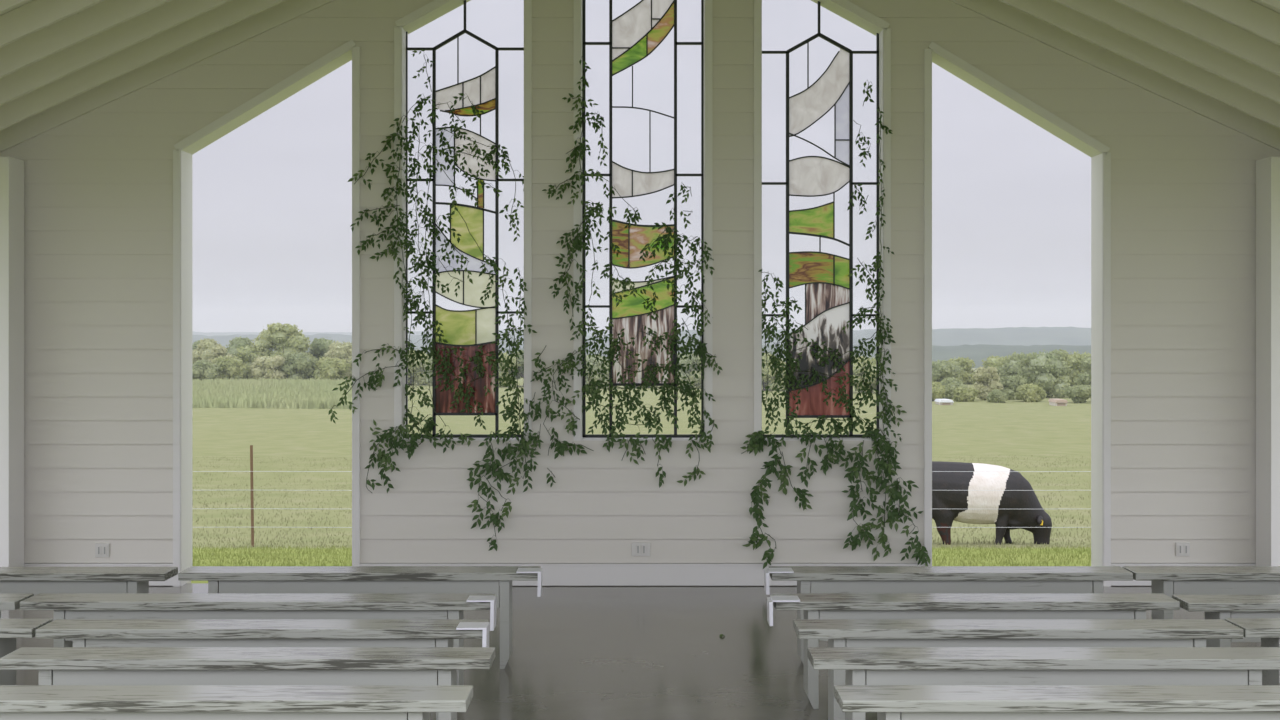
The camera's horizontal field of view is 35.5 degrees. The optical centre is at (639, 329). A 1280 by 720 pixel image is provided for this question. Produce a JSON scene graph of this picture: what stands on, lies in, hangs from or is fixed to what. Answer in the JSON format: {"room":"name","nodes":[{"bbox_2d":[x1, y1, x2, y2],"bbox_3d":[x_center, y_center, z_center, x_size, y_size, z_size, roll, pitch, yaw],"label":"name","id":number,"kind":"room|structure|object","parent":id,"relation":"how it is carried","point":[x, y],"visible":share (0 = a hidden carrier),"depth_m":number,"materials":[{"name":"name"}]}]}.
{"room":"church","nodes":[
{"label":"church","id":0,"kind":"room"},
{"bbox_2d":[1,583,1260,719],"bbox_3d":[0.000,1.705,8.485,9.000,0.250,7.970,0,0,0],"label":"floor","id":1,"kind":"structure","parent":0,"point":[579,652],"depth_m":9.71,"materials":[{"name":"concrete"}]},
{"bbox_2d":[0,156,23,566],"bbox_3d":[-3.936,0.268,12.150,0.300,2.620,0.300,0,0,0],"label":"post","id":2,"kind":"object","parent":1,"relation":"on","point":[11,169],"visible":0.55,"depth_m":12.03,"materials":[{"name":"white wood"}]},
{"bbox_2d":[0,593,33,618],"bbox_3d":[-3.440,1.355,8.448,1.680,0.450,0.265,0,0,0],"label":"bench","id":3,"kind":"object","parent":1,"relation":"on","point":[8,601],"visible":0.69,"depth_m":8.39,"materials":[{"name":"grey wood"}]},
{"bbox_2d":[0,619,51,684],"bbox_3d":[-3.140,1.355,7.700,1.680,0.450,0.265,0,0,0],"label":"bench","id":4,"kind":"object","parent":1,"relation":"on","point":[10,629],"visible":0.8,"depth_m":7.66,"materials":[{"name":"grey wood"}]},
{"bbox_2d":[0,567,177,608],"bbox_3d":[-3.045,1.355,9.415,1.680,0.450,0.265,0,0,0],"label":"bench","id":5,"kind":"object","parent":1,"relation":"on","point":[35,580],"visible":0.58,"depth_m":9.31,"materials":[{"name":"grey wood"}]},
{"bbox_2d":[0,685,472,719],"bbox_3d":[-1.375,1.355,6.230,1.690,0.450,0.265,0,0,0],"label":"bench","id":6,"kind":"object","parent":1,"relation":"on","point":[17,702],"visible":1,"depth_m":6.12,"materials":[{"name":"grey wood"}]},
{"bbox_2d":[0,647,494,719],"bbox_3d":[-1.360,1.355,6.994,1.690,0.450,0.265,0,0,0],"label":"bench","id":7,"kind":"object","parent":1,"relation":"on","point":[55,665],"visible":0.74,"depth_m":6.88,"materials":[{"name":"grey wood"}]},
{"bbox_2d":[20,593,496,684],"bbox_3d":[-1.593,1.351,8.441,1.974,0.458,0.280,0,0,0],"label":"bench","id":8,"kind":"object","parent":1,"relation":"on","point":[64,605],"depth_m":8.34,"materials":[{"name":"grey wood"}]},
{"bbox_2d":[36,619,489,719],"bbox_3d":[-1.430,1.351,7.672,1.704,0.458,0.280,0,0,0],"label":"bench","id":9,"kind":"object","parent":1,"relation":"on","point":[83,632],"depth_m":7.57,"materials":[{"name":"grey wood"}]},
{"bbox_2d":[178,566,542,668],"bbox_3d":[-1.304,1.351,9.427,1.688,0.458,0.280,0,0,0],"label":"bench","id":10,"kind":"object","parent":1,"relation":"on","point":[221,579],"depth_m":9.33,"materials":[{"name":"grey wood"}]},
{"bbox_2d":[764,566,1132,664],"bbox_3d":[1.440,1.351,9.427,1.709,0.458,0.280,0,0,0],"label":"bench","id":11,"kind":"object","parent":1,"relation":"on","point":[810,579],"depth_m":9.33,"materials":[{"name":"grey wood"}]},
{"bbox_2d":[767,593,1179,708],"bbox_3d":[1.391,1.351,8.441,1.709,0.458,0.280,0,0,0],"label":"bench","id":12,"kind":"object","parent":1,"relation":"on","point":[814,605],"depth_m":8.34,"materials":[{"name":"grey wood"}]},
{"bbox_2d":[793,619,1242,719],"bbox_3d":[1.438,1.355,7.680,1.680,0.450,0.265,0,0,0],"label":"bench","id":13,"kind":"object","parent":1,"relation":"on","point":[838,632],"visible":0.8,"depth_m":7.57,"materials":[{"name":"grey wood"}]},
{"bbox_2d":[807,647,1279,719],"bbox_3d":[1.436,1.355,6.994,1.680,0.450,0.265,0,0,0],"label":"bench","id":14,"kind":"object","parent":1,"relation":"on","point":[882,665],"visible":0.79,"depth_m":6.88,"materials":[{"name":"grey wood"}]},
{"bbox_2d":[834,685,1279,719],"bbox_3d":[1.457,1.355,6.230,1.680,0.450,0.265,0,0,0],"label":"bench","id":15,"kind":"object","parent":1,"relation":"on","point":[890,702],"visible":1,"depth_m":6.12,"materials":[{"name":"grey wood"}]},
{"bbox_2d":[1122,566,1279,618],"bbox_3d":[3.146,1.355,9.435,1.680,0.450,0.265,0,0,0],"label":"bench","id":16,"kind":"object","parent":1,"relation":"on","point":[1169,581],"visible":0.56,"depth_m":9.33,"materials":[{"name":"grey wood"}]},
{"bbox_2d":[1172,595,1279,646],"bbox_3d":[3.110,1.355,8.409,1.680,0.450,0.265,0,0,0],"label":"bench","id":17,"kind":"object","parent":1,"relation":"on","point":[1214,606],"visible":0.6,"depth_m":8.30,"materials":[{"name":"grey wood"}]},
{"bbox_2d":[1225,618,1279,684],"bbox_3d":[3.133,1.355,7.710,1.680,0.450,0.265,0,0,0],"label":"bench","id":18,"kind":"object","parent":1,"relation":"on","point":[1267,629],"visible":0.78,"depth_m":7.67,"materials":[{"name":"grey wood"}]},
{"bbox_2d":[1256,156,1279,565],"bbox_3d":[3.936,0.268,12.150,0.300,2.620,0.300,0,0,0],"label":"post","id":19,"kind":"object","parent":1,"relation":"on","point":[1267,169],"visible":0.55,"depth_m":12.05,"materials":[{"name":"white wood"}]},
{"bbox_2d":[0,0,1279,582],"bbox_3d":[0.020,-0.542,12.481,8.280,4.745,0.298,0,0,0],"label":"wall","id":20,"kind":"structure","parent":0,"point":[98,184],"depth_m":12.34,"materials":[{"name":"white paint"}]},
{"bbox_2d":[95,543,108,556],"bbox_3d":[-3.316,1.359,12.331,0.085,0.084,0.022,0,0,0],"label":"wall outlet","id":21,"kind":"object","parent":20,"relation":"attached to","point":[101,549],"visible":1,"depth_m":12.33,"materials":[{"name":"white plastic"}]},
{"bbox_2d":[97,546,100,554],"bbox_3d":[-3.334,1.359,12.323,0.026,0.060,0.005,0,0,0],"label":"socket","id":22,"kind":"object","parent":21,"relation":"attached to","point":[98,547],"depth_m":12.32,"materials":[{"name":"grey plastic"}]},
{"bbox_2d":[103,546,106,554],"bbox_3d":[-3.298,1.359,12.323,0.026,0.060,0.005,0,0,0],"label":"socket","id":23,"kind":"object","parent":21,"relation":"attached to","point":[104,547],"depth_m":12.32,"materials":[{"name":"grey plastic"}]},
{"bbox_2d":[173,40,359,586],"bbox_3d":[-2.302,-0.105,12.478,1.149,3.371,0.324,0,0,0],"label":"trim","id":24,"kind":"structure","parent":20,"relation":"attached to","point":[182,156],"depth_m":12.32,"materials":[{"name":"white wood"}]},
{"bbox_2d":[329,49,523,437],"bbox_3d":[-1.303,-0.504,12.408,1.242,2.496,0.334,0,0,-11],"label":"vine","id":25,"kind":"object","parent":20,"relation":"attached to","point":[379,377],"visible":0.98,"depth_m":12.45,"materials":[{"name":"green plant"}]},
{"bbox_2d":[364,257,543,550],"bbox_3d":[-1.145,0.452,12.360,1.114,1.814,0.379,0,0,0],"label":"vine","id":26,"kind":"object","parent":20,"relation":"attached to","point":[382,457],"visible":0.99,"depth_m":12.30,"materials":[{"name":"green plant"}]},
{"bbox_2d":[394,0,531,440],"bbox_3d":[-1.091,-0.824,12.478,0.847,3.014,0.324,0,0,0],"label":"trim","id":27,"kind":"structure","parent":20,"relation":"attached to","point":[435,9],"depth_m":12.32,"materials":[{"name":"white wood"}]},
{"bbox_2d":[406,0,523,437],"bbox_3d":[-1.093,-0.822,12.550,0.772,2.994,0.032,0,0,0],"label":"stained glass panel","id":28,"kind":"object","parent":20,"relation":"attached to","point":[468,330],"visible":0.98,"depth_m":12.55,"materials":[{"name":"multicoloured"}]},
{"bbox_2d":[521,57,658,486],"bbox_3d":[-0.296,-0.357,12.383,0.847,2.650,0.277,0,0,-22],"label":"vine","id":29,"kind":"object","parent":20,"relation":"attached to","point":[576,243],"visible":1,"depth_m":12.29,"materials":[{"name":"green plant"}]},
{"bbox_2d":[24,563,1255,585],"bbox_3d":[0.020,1.508,12.334,8.280,0.136,0.028,0,0,0],"label":"baseboard","id":30,"kind":"structure","parent":20,"relation":"attached to","point":[553,574],"depth_m":12.33,"materials":[{"name":"white wood"}]},
{"bbox_2d":[632,542,649,555],"bbox_3d":[0.006,1.352,12.331,0.115,0.084,0.022,0,0,0],"label":"wall outlet","id":31,"kind":"object","parent":20,"relation":"attached to","point":[638,548],"visible":1,"depth_m":12.33,"materials":[{"name":"white plastic"}]},
{"bbox_2d":[636,545,639,553],"bbox_3d":[-0.012,1.352,12.323,0.026,0.060,0.005,0,0,0],"label":"socket","id":32,"kind":"object","parent":31,"relation":"attached to","point":[637,546],"depth_m":12.32,"materials":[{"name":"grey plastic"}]},
{"bbox_2d":[642,545,645,553],"bbox_3d":[0.024,1.352,12.323,0.026,0.060,0.005,0,0,0],"label":"socket","id":33,"kind":"object","parent":31,"relation":"attached to","point":[643,546],"depth_m":12.32,"materials":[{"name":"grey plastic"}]},
{"bbox_2d":[582,0,703,437],"bbox_3d":[0.021,-1.019,12.550,0.766,3.388,0.032,0,0,0],"label":"stained glass panel","id":34,"kind":"object","parent":20,"relation":"attached to","point":[637,32],"visible":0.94,"depth_m":12.55,"materials":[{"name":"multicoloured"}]},
{"bbox_2d":[574,0,712,440],"bbox_3d":[0.018,-1.028,12.478,0.856,3.421,0.324,0,0,0],"label":"trim","id":35,"kind":"structure","parent":20,"relation":"attached to","point":[708,4],"depth_m":12.32,"materials":[{"name":"white wood"}]},
{"bbox_2d":[582,182,721,487],"bbox_3d":[0.049,0.022,12.396,0.907,1.896,0.339,0,0,-2],"label":"vine","id":36,"kind":"object","parent":20,"relation":"attached to","point":[699,350],"visible":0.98,"depth_m":12.45,"materials":[{"name":"green plant"}]},
{"bbox_2d":[740,269,887,568],"bbox_3d":[1.071,0.545,12.370,0.919,1.848,0.331,0,0,0],"label":"vine","id":37,"kind":"object","parent":20,"relation":"attached to","point":[757,444],"visible":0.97,"depth_m":12.43,"materials":[{"name":"green plant"}]},
{"bbox_2d":[762,1,878,437],"bbox_3d":[1.125,-0.814,12.550,0.766,2.978,0.032,0,0,0],"label":"stained glass panel","id":38,"kind":"object","parent":20,"relation":"attached to","point":[826,280],"visible":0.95,"depth_m":12.55,"materials":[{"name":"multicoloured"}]},
{"bbox_2d":[754,0,890,440],"bbox_3d":[1.124,-0.818,12.478,0.844,3.001,0.324,0,0,0],"label":"trim","id":39,"kind":"structure","parent":20,"relation":"attached to","point":[845,9],"depth_m":12.32,"materials":[{"name":"white wood"}]},
{"bbox_2d":[837,82,930,565],"bbox_3d":[1.500,-0.030,12.349,0.560,3.057,0.335,0,0,0],"label":"vine","id":40,"kind":"object","parent":20,"relation":"attached to","point":[893,515],"visible":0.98,"depth_m":12.29,"materials":[{"name":"green plant"}]},
{"bbox_2d":[924,41,1110,586],"bbox_3d":[2.326,-0.099,12.478,1.148,3.358,0.324,0,0,0],"label":"trim","id":41,"kind":"structure","parent":20,"relation":"attached to","point":[1098,152],"depth_m":12.32,"materials":[{"name":"white wood"}]},
{"bbox_2d":[1176,542,1189,555],"bbox_3d":[3.347,1.352,12.331,0.085,0.084,0.022,0,0,0],"label":"wall outlet","id":42,"kind":"object","parent":20,"relation":"attached to","point":[1182,548],"visible":1,"depth_m":12.33,"materials":[{"name":"white plastic"}]},
{"bbox_2d":[1178,545,1181,553],"bbox_3d":[3.329,1.352,12.323,0.026,0.060,0.005,0,0,0],"label":"socket","id":43,"kind":"object","parent":42,"relation":"attached to","point":[1179,546],"depth_m":12.32,"materials":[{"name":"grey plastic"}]},
{"bbox_2d":[1184,545,1187,553],"bbox_3d":[3.365,1.352,12.323,0.026,0.060,0.005,0,0,0],"label":"socket","id":44,"kind":"object","parent":42,"relation":"attached to","point":[1185,546],"depth_m":12.32,"materials":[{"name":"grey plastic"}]},
{"bbox_2d":[0,0,1279,44],"bbox_3d":[0.000,-1.948,8.700,9.800,2.273,8.200,0,0,0],"label":"ceiling","id":45,"kind":"structure","parent":0,"point":[1251,0],"depth_m":10.04,"materials":[{"name":"white wood"}]},
{"bbox_2d":[0,0,29,13],"bbox_3d":[-2.359,-1.891,9.500,4.682,2.280,0.040,0,0,0],"label":"rafter","id":46,"kind":"object","parent":45,"relation":"attached to","point":[5,5],"depth_m":9.48,"materials":[{"name":"white wood"}]},
{"bbox_2d":[0,0,104,47],"bbox_3d":[-2.359,-1.891,10.065,4.682,2.280,0.040,0,0,0],"label":"rafter","id":47,"kind":"object","parent":45,"relation":"attached to","point":[36,15],"depth_m":10.04,"materials":[{"name":"white wood"}]},
{"bbox_2d":[0,0,171,77],"bbox_3d":[-2.359,-1.891,10.630,4.682,2.280,0.040,0,0,0],"label":"rafter","id":48,"kind":"object","parent":45,"relation":"attached to","point":[96,19],"depth_m":10.61,"materials":[{"name":"white wood"}]},
{"bbox_2d":[0,0,231,105],"bbox_3d":[-2.359,-1.891,11.195,4.682,2.280,0.040,0,0,0],"label":"rafter","id":49,"kind":"object","parent":45,"relation":"attached to","point":[166,16],"visible":1,"depth_m":11.18,"materials":[{"name":"white wood"}]},
{"bbox_2d":[0,0,285,129],"bbox_3d":[-2.359,-1.891,11.760,4.682,2.280,0.040,0,0,0],"label":"rafter","id":50,"kind":"object","parent":45,"relation":"attached to","point":[232,12],"visible":1,"depth_m":11.74,"materials":[{"name":"white wood"}]},
{"bbox_2d":[0,0,334,152],"bbox_3d":[-2.359,-1.891,12.325,4.682,2.280,0.040,0,0,0],"label":"rafter","id":51,"kind":"object","parent":45,"relation":"attached to","point":[286,11],"visible":0.75,"depth_m":12.30,"materials":[{"name":"white wood"}]},
{"bbox_2d":[949,0,1279,150],"bbox_3d":[2.371,-1.897,12.325,4.658,2.269,0.040,0,0,0],"label":"rafter","id":52,"kind":"object","parent":45,"relation":"attached to","point":[997,11],"visible":0.75,"depth_m":12.30,"materials":[{"name":"white wood"}]},
{"bbox_2d":[998,0,1279,128],"bbox_3d":[2.371,-1.897,11.760,4.658,2.269,0.040,0,0,0],"label":"rafter","id":53,"kind":"object","parent":45,"relation":"attached to","point":[1071,21],"visible":1,"depth_m":11.74,"materials":[{"name":"white wood"}]},
{"bbox_2d":[1053,0,1279,103],"bbox_3d":[2.371,-1.897,11.195,4.658,2.269,0.040,0,0,0],"label":"rafter","id":54,"kind":"object","parent":45,"relation":"attached to","point":[1111,13],"visible":1,"depth_m":11.18,"materials":[{"name":"white wood"}]},
{"bbox_2d":[1113,0,1279,75],"bbox_3d":[2.371,-1.897,10.630,4.658,2.269,0.040,0,0,0],"label":"rafter","id":55,"kind":"object","parent":45,"relation":"attached to","point":[1181,16],"depth_m":10.61,"materials":[{"name":"white wood"}]},
{"bbox_2d":[1180,0,1279,45],"bbox_3d":[2.371,-1.897,10.065,4.658,2.269,0.040,0,0,0],"label":"rafter","id":56,"kind":"object","parent":45,"relation":"attached to","point":[1248,15],"depth_m":10.04,"materials":[{"name":"white wood"}]},
{"bbox_2d":[1255,0,1279,11],"bbox_3d":[2.371,-1.897,9.500,4.658,2.269,0.040,0,0,0],"label":"rafter","id":57,"kind":"object","parent":45,"relation":"attached to","point":[1275,4],"depth_m":9.48,"materials":[{"name":"white wood"}]},
{"label":"outside","id":58,"kind":"structure","parent":0,"visible":0},
{"bbox_2d":[192,330,608,335],"bbox_3d":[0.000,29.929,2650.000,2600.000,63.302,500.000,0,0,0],"label":"hill","id":59,"kind":"structure","parent":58,"point":[503,331],"depth_m":2815.32,"materials":[{"name":"green plant"}]},
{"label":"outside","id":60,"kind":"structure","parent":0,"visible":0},
{"bbox_2d":[192,326,1090,348],"bbox_3d":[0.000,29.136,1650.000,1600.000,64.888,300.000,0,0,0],"label":"hill","id":61,"kind":"structure","parent":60,"point":[1024,336],"depth_m":1720.97,"materials":[{"name":"green plant"}]},
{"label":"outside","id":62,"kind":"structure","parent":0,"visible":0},
{"bbox_2d":[191,368,1090,582],"bbox_3d":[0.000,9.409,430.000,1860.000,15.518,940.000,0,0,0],"label":"ground","id":63,"kind":"structure","parent":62,"point":[979,428],"depth_m":90.67,"materials":[{"name":"green plant"}]},
{"bbox_2d":[192,340,200,349],"bbox_3d":[-69.580,4.711,310.061,6.132,6.409,5.639,0,0,0],"label":"tree","id":64,"kind":"object","parent":63,"relation":"on","point":[194,346],"visible":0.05,"depth_m":308.63,"materials":[{"name":"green plant"}]},
{"bbox_2d":[192,360,219,380],"bbox_3d":[-60.814,5.954,276.859,5.375,3.768,4.901,0,0,0],"label":"tree","id":65,"kind":"object","parent":63,"relation":"on","point":[201,369],"visible":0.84,"depth_m":275.57,"materials":[{"name":"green plant"}]},
{"bbox_2d":[192,338,234,363],"bbox_3d":[-62.303,4.308,289.766,7.926,6.438,6.533,0,0,0],"label":"tree","id":66,"kind":"object","parent":63,"relation":"on","point":[208,349],"visible":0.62,"depth_m":288.17,"materials":[{"name":"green plant"}]},
{"bbox_2d":[212,354,250,380],"bbox_3d":[-57.016,5.644,279.345,5.843,4.483,5.218,0,0,0],"label":"tree","id":67,"kind":"object","parent":63,"relation":"on","point":[230,367],"visible":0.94,"depth_m":277.74,"materials":[{"name":"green plant"}]},
{"bbox_2d":[223,336,251,358],"bbox_3d":[-59.972,4.443,299.466,6.740,7.058,5.690,0,0,0],"label":"tree","id":68,"kind":"object","parent":63,"relation":"on","point":[235,343],"visible":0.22,"depth_m":298.26,"materials":[{"name":"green plant"}]},
{"bbox_2d":[236,344,270,379],"bbox_3d":[-55.072,4.700,283.912,6.737,5.616,5.530,0,0,0],"label":"tree","id":69,"kind":"object","parent":63,"relation":"on","point":[247,354],"visible":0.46,"depth_m":282.04,"materials":[{"name":"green plant"}]},
{"bbox_2d":[250,355,287,380],"bbox_3d":[-51.562,5.644,277.241,5.457,4.457,4.625,0,0,0],"label":"tree","id":70,"kind":"object","parent":63,"relation":"on","point":[263,368],"visible":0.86,"depth_m":275.84,"materials":[{"name":"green plant"}]},
{"bbox_2d":[192,378,351,408],"bbox_3d":[-50.636,6.926,227.766,49.401,1.736,73.013,0,0,0],"label":"crop field","id":71,"kind":"structure","parent":63,"relation":"on","point":[269,393],"depth_m":216.73,"materials":[{"name":"green plant"}]},
{"bbox_2d":[251,322,312,377],"bbox_3d":[-51.072,3.473,284.987,9.330,9.173,8.035,0,0,0],"label":"tree","id":72,"kind":"object","parent":63,"relation":"on","point":[284,339],"visible":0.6,"depth_m":283.21,"materials":[{"name":"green plant"}]},
{"bbox_2d":[278,351,317,379],"bbox_3d":[-47.221,5.408,278.934,6.185,5.085,5.650,0,0,0],"label":"tree","id":73,"kind":"object","parent":63,"relation":"on","point":[300,365],"visible":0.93,"depth_m":277.40,"materials":[{"name":"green plant"}]},
{"bbox_2d":[308,338,334,359],"bbox_3d":[-45.827,4.473,288.451,6.600,7.069,6.094,0,0,0],"label":"tree","id":74,"kind":"object","parent":63,"relation":"on","point":[320,347],"visible":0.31,"depth_m":286.76,"materials":[{"name":"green plant"}]},
{"bbox_2d":[312,357,349,379],"bbox_3d":[-42.877,5.854,277.034,5.396,4.458,5.367,0,0,0],"label":"tree","id":75,"kind":"object","parent":63,"relation":"on","point":[327,368],"visible":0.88,"depth_m":276.38,"materials":[{"name":"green plant"}]},
{"bbox_2d":[323,341,351,379],"bbox_3d":[-41.585,4.625,282.222,6.755,6.312,5.700,0,0,0],"label":"tree","id":76,"kind":"object","parent":63,"relation":"on","point":[339,350],"visible":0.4,"depth_m":280.87,"materials":[{"name":"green plant"}]},
{"bbox_2d":[408,350,428,384],"bbox_3d":[-31.050,5.183,270.227,6.498,5.428,6.157,0,0,0],"label":"tree","id":77,"kind":"object","parent":63,"relation":"on","point":[418,379],"visible":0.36,"depth_m":268.80,"materials":[{"name":"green plant"}]},
{"bbox_2d":[422,357,431,385],"bbox_3d":[-25.721,5.252,264.972,6.665,5.125,7.054,0,0,0],"label":"tree","id":78,"kind":"object","parent":63,"relation":"on","point":[430,359],"visible":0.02,"depth_m":264.89,"materials":[{"name":"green plant"}]},
{"bbox_2d":[499,352,520,386],"bbox_3d":[-19.028,5.246,260.168,7.183,5.097,6.725,0,0,0],"label":"tree","id":79,"kind":"object","parent":63,"relation":"on","point":[501,372],"visible":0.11,"depth_m":258.31,"materials":[{"name":"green plant"}]},
{"bbox_2d":[509,349,523,386],"bbox_3d":[-15.000,5.079,262.424,7.497,5.160,5.588,0,0,0],"label":"tree","id":80,"kind":"object","parent":63,"relation":"on","point":[520,374],"visible":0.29,"depth_m":261.42,"materials":[{"name":"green plant"}]},
{"bbox_2d":[586,355,613,388],"bbox_3d":[-6.490,5.699,254.640,7.653,5.549,5.469,0,0,0],"label":"tree","id":81,"kind":"object","parent":63,"relation":"on","point":[595,367],"visible":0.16,"depth_m":253.38,"materials":[{"name":"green plant"}]},
{"bbox_2d":[192,545,1090,565],"bbox_3d":[0.026,2.406,21.199,16.879,1.187,12.441,0,0,0],"label":"grass","id":82,"kind":"structure","parent":63,"relation":"on","point":[205,550],"depth_m":21.22,"materials":[{"name":"green plant"}]},
{"bbox_2d":[192,445,1090,546],"bbox_3d":[0.000,2.405,27.409,32.000,1.650,0.052,0,0,0],"label":"wire fence","id":83,"kind":"object","parent":63,"relation":"on","point":[251,471],"visible":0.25,"depth_m":27.39,"materials":[{"name":"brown metal"}]},
{"bbox_2d":[677,352,700,388],"bbox_3d":[6.308,5.225,250.028,7.043,5.310,5.760,0,0,0],"label":"tree","id":84,"kind":"object","parent":63,"relation":"on","point":[685,361],"visible":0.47,"depth_m":248.29,"materials":[{"name":"green plant"}]},
{"bbox_2d":[762,352,785,390],"bbox_3d":[14.947,5.384,245.331,7.183,5.493,6.303,0,0,0],"label":"tree","id":85,"kind":"object","parent":63,"relation":"on","point":[765,372],"visible":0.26,"depth_m":243.43,"materials":[{"name":"green plant"}]},
{"bbox_2d":[853,355,875,392],"bbox_3d":[27.434,5.339,237.998,6.598,4.912,5.489,0,0,0],"label":"tree","id":86,"kind":"object","parent":63,"relation":"on","point":[855,372],"visible":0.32,"depth_m":236.58,"materials":[{"name":"green plant"}]},
{"bbox_2d":[932,381,945,400],"bbox_3d":[31.016,6.740,214.002,3.238,2.587,3.319,0,0,0],"label":"tree","id":87,"kind":"object","parent":63,"relation":"on","point":[938,392],"visible":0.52,"depth_m":212.79,"materials":[{"name":"green plant"}]},
{"bbox_2d":[934,399,952,404],"bbox_3d":[31.312,7.454,206.000,1.500,0.618,3.800,0,0,0],"label":"shed","id":88,"kind":"object","parent":63,"relation":"on","point":[937,401],"visible":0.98,"depth_m":204.39,"materials":[{"name":"beige"}]},
{"bbox_2d":[932,360,965,381],"bbox_3d":[38.804,5.940,259.880,7.160,4.331,5.329,0,0,0],"label":"tree","id":89,"kind":"object","parent":63,"relation":"on","point":[943,369],"visible":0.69,"depth_m":258.25,"materials":[{"name":"green plant"}]},
{"bbox_2d":[940,377,966,398],"bbox_3d":[34.397,6.642,221.851,3.955,2.940,4.070,0,0,0],"label":"tree","id":90,"kind":"object","parent":63,"relation":"on","point":[950,383],"visible":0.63,"depth_m":220.62,"materials":[{"name":"green plant"}]},
{"bbox_2d":[947,357,977,384],"bbox_3d":[43.254,5.795,270.045,5.290,4.441,5.250,0,0,0],"label":"tree","id":91,"kind":"object","parent":63,"relation":"on","point":[966,377],"visible":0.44,"depth_m":268.80,"materials":[{"name":"green plant"}]},
{"bbox_2d":[953,387,978,401],"bbox_3d":[34.500,6.919,212.038,2.877,1.810,2.603,0,0,0],"label":"tree","id":92,"kind":"object","parent":63,"relation":"on","point":[964,394],"visible":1,"depth_m":211.34,"materials":[{"name":"green plant"}]},
{"bbox_2d":[972,366,1003,399],"bbox_3d":[37.387,5.784,214.973,3.422,3.919,2.994,0,0,0],"label":"tree","id":93,"kind":"object","parent":63,"relation":"on","point":[988,379],"visible":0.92,"depth_m":214.25,"materials":[{"name":"green plant"}]},
{"bbox_2d":[932,461,1051,544],"bbox_3d":[4.781,2.493,28.599,2.220,1.228,0.744,0,0,0],"label":"cow","id":94,"kind":"object","parent":63,"relation":"on","point":[955,497],"visible":0.77,"depth_m":28.34},
{"bbox_2d":[982,355,1006,378],"bbox_3d":[49.588,5.929,275.008,7.284,4.998,5.567,0,0,0],"label":"tree","id":95,"kind":"object","parent":63,"relation":"on","point":[996,361],"visible":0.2,"depth_m":273.36,"materials":[{"name":"green plant"}]},
{"bbox_2d":[986,389,1008,402],"bbox_3d":[37.541,6.965,209.914,2.369,1.666,2.087,0,0,0],"label":"tree","id":96,"kind":"object","parent":63,"relation":"on","point":[995,396],"visible":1,"depth_m":209.39,"materials":[{"name":"green plant"}]},
{"bbox_2d":[996,352,1026,377],"bbox_3d":[47.726,5.351,250.036,6.990,5.437,5.969,0,0,0],"label":"tree","id":97,"kind":"object","parent":63,"relation":"on","point":[1011,365],"visible":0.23,"depth_m":249.08,"materials":[{"name":"green plant"}]},
{"bbox_2d":[999,375,1026,399],"bbox_3d":[40.414,6.350,217.946,3.787,2.905,3.526,0,0,0],"label":"tree","id":98,"kind":"object","parent":63,"relation":"on","point":[1011,383],"visible":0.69,"depth_m":217.04,"materials":[{"name":"green plant"}]},
{"bbox_2d":[1014,383,1046,401],"bbox_3d":[41.403,6.741,211.861,3.513,2.383,3.355,0,0,0],"label":"tree","id":99,"kind":"object","parent":63,"relation":"on","point":[1031,392],"visible":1,"depth_m":211.29,"materials":[{"name":"green plant"}]},
{"bbox_2d":[1018,349,1072,397],"bbox_3d":[45.410,5.181,224.716,6.362,6.222,6.680,0,0,0],"label":"tree","id":100,"kind":"object","parent":63,"relation":"on","point":[1042,369],"visible":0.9,"depth_m":223.17,"materials":[{"name":"green plant"}]},
{"bbox_2d":[1048,399,1067,405],"bbox_3d":[42.427,7.381,203.000,1.250,0.710,3.800,0,0,0],"label":"shed","id":101,"kind":"object","parent":63,"relation":"on","point":[1055,402],"visible":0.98,"depth_m":201.42,"materials":[{"name":"beige"}]},
{"bbox_2d":[1058,351,1090,385],"bbox_3d":[56.124,5.402,255.386,6.800,5.643,5.073,0,0,0],"label":"tree","id":102,"kind":"object","parent":63,"relation":"on","point":[1073,360],"visible":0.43,"depth_m":253.69,"materials":[{"name":"green plant"}]},
{"bbox_2d":[1063,384,1090,402],"bbox_3d":[46.252,6.827,209.985,3.642,2.363,3.388,0,0,0],"label":"tree","id":103,"kind":"object","parent":63,"relation":"on","point":[1077,393],"visible":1,"depth_m":209.39,"materials":[{"name":"green plant"}]},
{"bbox_2d":[1074,354,1090,384],"bbox_3d":[56.424,5.277,245.223,6.452,5.042,5.149,0,0,0],"label":"tree","id":104,"kind":"object","parent":63,"relation":"on","point":[1084,378],"visible":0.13,"depth_m":244.15,"materials":[{"name":"green plant"}]},
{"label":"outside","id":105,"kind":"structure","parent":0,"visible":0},
{"bbox_2d":[225,344,1090,367],"bbox_3d":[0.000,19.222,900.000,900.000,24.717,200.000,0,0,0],"label":"hill","id":106,"kind":"structure","parent":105,"point":[977,353],"depth_m":949.02,"materials":[{"name":"green plant"}]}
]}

